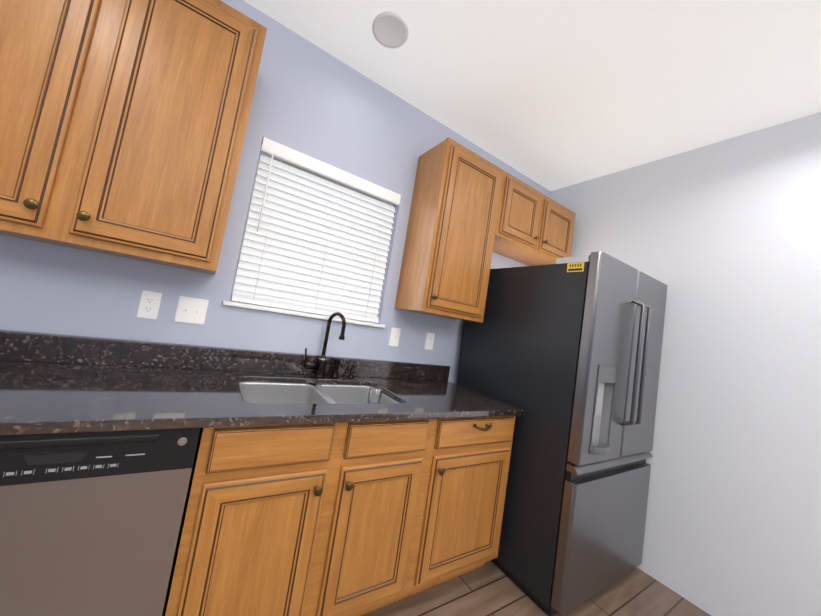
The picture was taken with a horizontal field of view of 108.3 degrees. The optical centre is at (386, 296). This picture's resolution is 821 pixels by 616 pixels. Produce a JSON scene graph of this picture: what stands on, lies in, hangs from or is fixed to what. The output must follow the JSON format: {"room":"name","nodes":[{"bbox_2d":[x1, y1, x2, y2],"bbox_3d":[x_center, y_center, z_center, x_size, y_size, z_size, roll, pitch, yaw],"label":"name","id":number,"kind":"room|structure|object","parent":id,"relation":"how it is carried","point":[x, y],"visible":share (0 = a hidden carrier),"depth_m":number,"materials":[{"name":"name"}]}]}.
{"room":"kitchen","nodes":[
{"label":"kitchen","id":0,"kind":"room"},
{"bbox_2d":[0,0,550,383],"bbox_3d":[-0.801,-0.101,1.566,5.300,2.760,0.150,12,-5,-30],"label":"wall","id":1,"kind":"structure","parent":0,"point":[310,99],"depth_m":1.60,"materials":[{"name":"paint"}]},
{"bbox_2d":[0,0,266,273],"bbox_3d":[-1.071,-0.715,1.099,0.962,1.068,0.356,12,-5,-30],"label":"upper cabinet","id":2,"kind":"object","parent":1,"relation":"attached to","point":[123,125],"visible":1,"depth_m":1.03,"materials":[{"name":"brown wood"}]},
{"bbox_2d":[136,290,161,319],"bbox_3d":[-1.061,0.038,1.323,0.074,0.122,0.009,12,-5,-30],"label":"electrical outlet","id":3,"kind":"object","parent":1,"relation":"attached to","point":[149,304],"visible":1,"depth_m":1.32,"materials":[{"name":"white plastic"}]},
{"bbox_2d":[174,296,208,324],"bbox_3d":[-0.922,0.066,1.399,0.120,0.122,0.018,12,-5,-30],"label":"light switch","id":4,"kind":"object","parent":1,"relation":"attached to","point":[190,310],"visible":1,"depth_m":1.40,"materials":[{"name":"white plastic"}]},
{"bbox_2d":[0,329,449,380],"bbox_3d":[-0.715,0.326,1.517,2.763,0.107,0.031,12,-5,-30],"label":"backsplash","id":5,"kind":"structure","parent":1,"relation":"attached to","point":[35,346],"depth_m":1.36,"materials":[{"name":"black stone"}]},
{"bbox_2d":[223,301,384,327],"bbox_3d":[-0.434,0.110,1.732,0.936,0.020,0.110,12,-5,-30],"label":"window sill","id":6,"kind":"structure","parent":1,"relation":"attached to","point":[259,307],"depth_m":1.63,"materials":[{"name":"white"}]},
{"bbox_2d":[230,144,392,322],"bbox_3d":[-0.405,-0.332,1.839,0.878,0.875,0.060,12,-5,-30],"label":"window","id":7,"kind":"structure","parent":1,"relation":"in","point":[321,176],"depth_m":1.73,"materials":[{"name":"white"}]},
{"bbox_2d":[231,137,400,322],"bbox_3d":[-0.358,-0.333,1.759,0.872,0.869,0.076,12,-5,-30],"label":"window blind slats","id":8,"kind":"object","parent":7,"relation":"attached to","point":[302,251],"visible":0.98,"depth_m":1.73,"materials":[{"name":"white plastic"}]},
{"bbox_2d":[389,327,400,346],"bbox_3d":[0.056,0.270,1.976,0.074,0.122,0.018,12,-5,-30],"label":"light switch","id":9,"kind":"object","parent":1,"relation":"attached to","point":[394,337],"visible":1,"depth_m":1.98,"materials":[{"name":"white plastic"}]},
{"bbox_2d":[424,333,434,349],"bbox_3d":[0.308,0.323,2.130,0.074,0.122,0.009,12,-5,-30],"label":"electrical outlet","id":10,"kind":"object","parent":1,"relation":"attached to","point":[429,341],"visible":1,"depth_m":2.12,"materials":[{"name":"white plastic"}]},
{"bbox_2d":[394,137,509,322],"bbox_3d":[0.435,-0.400,2.006,0.520,1.067,0.324,12,-5,-30],"label":"upper cabinet","id":11,"kind":"object","parent":1,"relation":"attached to","point":[471,212],"depth_m":1.87,"materials":[{"name":"brown wood"}]},
{"bbox_2d":[498,174,575,265],"bbox_3d":[1.103,-0.570,2.394,0.940,0.459,0.324,12,-5,-30],"label":"upper cabinet","id":12,"kind":"object","parent":1,"relation":"attached to","point":[537,229],"depth_m":2.27,"materials":[{"name":"brown wood"}]},
{"bbox_2d":[244,0,820,190],"bbox_3d":[0.648,-1.465,-0.408,5.300,0.100,4.970,12,-5,-30],"label":"ceiling","id":13,"kind":"structure","parent":0,"point":[551,95],"depth_m":1.57,"materials":[{"name":"paint"}]},
{"bbox_2d":[372,11,408,47],"bbox_3d":[0.018,-1.369,1.526,0.190,0.006,0.190,12,-5,-30],"label":"recessed light","id":14,"kind":"object","parent":13,"relation":"in","point":[389,29],"visible":1,"depth_m":1.52,"materials":[{"name":"white plastic"}]},
{"bbox_2d":[361,560,710,615],"bbox_3d":[0.186,1.349,-0.619,5.300,0.100,4.970,12,-5,-30],"label":"floor","id":15,"kind":"structure","parent":0,"point":[490,588],"depth_m":1.53,"materials":[{"name":"brown wood"}]},
{"bbox_2d":[0,428,199,615],"bbox_3d":[-1.040,0.770,0.974,0.596,0.880,0.620,12,-5,-30],"label":"dishwasher","id":16,"kind":"object","parent":15,"relation":"on","point":[90,523],"visible":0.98,"depth_m":0.78,"materials":[{"name":"silver metal"}]},
{"bbox_2d":[162,384,441,615],"bbox_3d":[-0.388,0.905,1.375,0.939,0.884,0.628,12,-5,-30],"label":"base cabinet","id":17,"kind":"object","parent":15,"relation":"on","point":[342,519],"depth_m":1.07,"materials":[{"name":"brown wood"}]},
{"bbox_2d":[0,360,523,434],"bbox_3d":[-0.569,0.401,1.247,2.768,0.030,0.649,12,-5,-30],"label":"countertop","id":18,"kind":"structure","parent":17,"relation":"on","point":[43,397],"depth_m":1.04,"materials":[{"name":"black stone"}]},
{"bbox_2d":[239,382,397,403],"bbox_3d":[-0.323,0.577,1.402,0.749,0.214,0.424,12,-5,-30],"label":"sink","id":19,"kind":"object","parent":18,"relation":"in","point":[271,393],"visible":0.17,"depth_m":1.52,"materials":[{"name":"silver metal"}]},
{"bbox_2d":[367,388,381,402],"bbox_3d":[-0.073,0.575,1.537,0.069,0.185,0.069,12,-5,-30],"label":"drinking glass","id":20,"kind":"object","parent":19,"relation":"in","point":[378,397],"visible":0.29,"depth_m":1.52,"materials":[{"name":"clear glass"}]},
{"bbox_2d":[303,312,345,377],"bbox_3d":[-0.342,0.260,1.616,0.172,0.372,0.157,12,-5,-30],"label":"faucet","id":21,"kind":"object","parent":18,"relation":"on","point":[319,366],"visible":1,"depth_m":1.64,"materials":[{"name":"black metal"}]},
{"bbox_2d":[331,358,340,377],"bbox_3d":[-0.291,0.408,1.706,0.046,0.111,0.046,12,-5,-30],"label":"sprayer","id":22,"kind":"object","parent":18,"relation":"on","point":[336,366],"visible":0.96,"depth_m":1.70,"materials":[{"name":"black metal"}]},
{"bbox_2d":[348,364,355,378],"bbox_3d":[-0.200,0.441,1.744,0.035,0.082,0.064,12,-5,-30],"label":"soap pump","id":23,"kind":"object","parent":18,"relation":"on","point":[351,373],"visible":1,"depth_m":1.75,"materials":[{"name":"black metal"}]},
{"bbox_2d":[418,416,515,591],"bbox_3d":[0.246,1.037,1.749,0.637,0.884,0.628,12,-5,-30],"label":"base cabinet","id":24,"kind":"object","parent":15,"relation":"on","point":[463,532],"depth_m":1.48,"materials":[{"name":"brown wood"}]},
{"bbox_2d":[457,251,667,615],"bbox_3d":[1.131,0.731,2.006,0.911,1.810,0.912,12,-5,-30],"label":"refrigerator","id":25,"kind":"object","parent":15,"relation":"on","point":[564,354],"visible":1,"depth_m":1.61,"materials":[{"name":"silver metal"}]},
{"bbox_2d":[550,112,820,615],"bbox_3d":[2.600,0.397,0.774,0.150,2.760,4.670,12,-5,-30],"label":"wall","id":26,"kind":"structure","parent":0,"point":[721,240],"depth_m":1.69,"materials":[{"name":"paint"}]}
]}

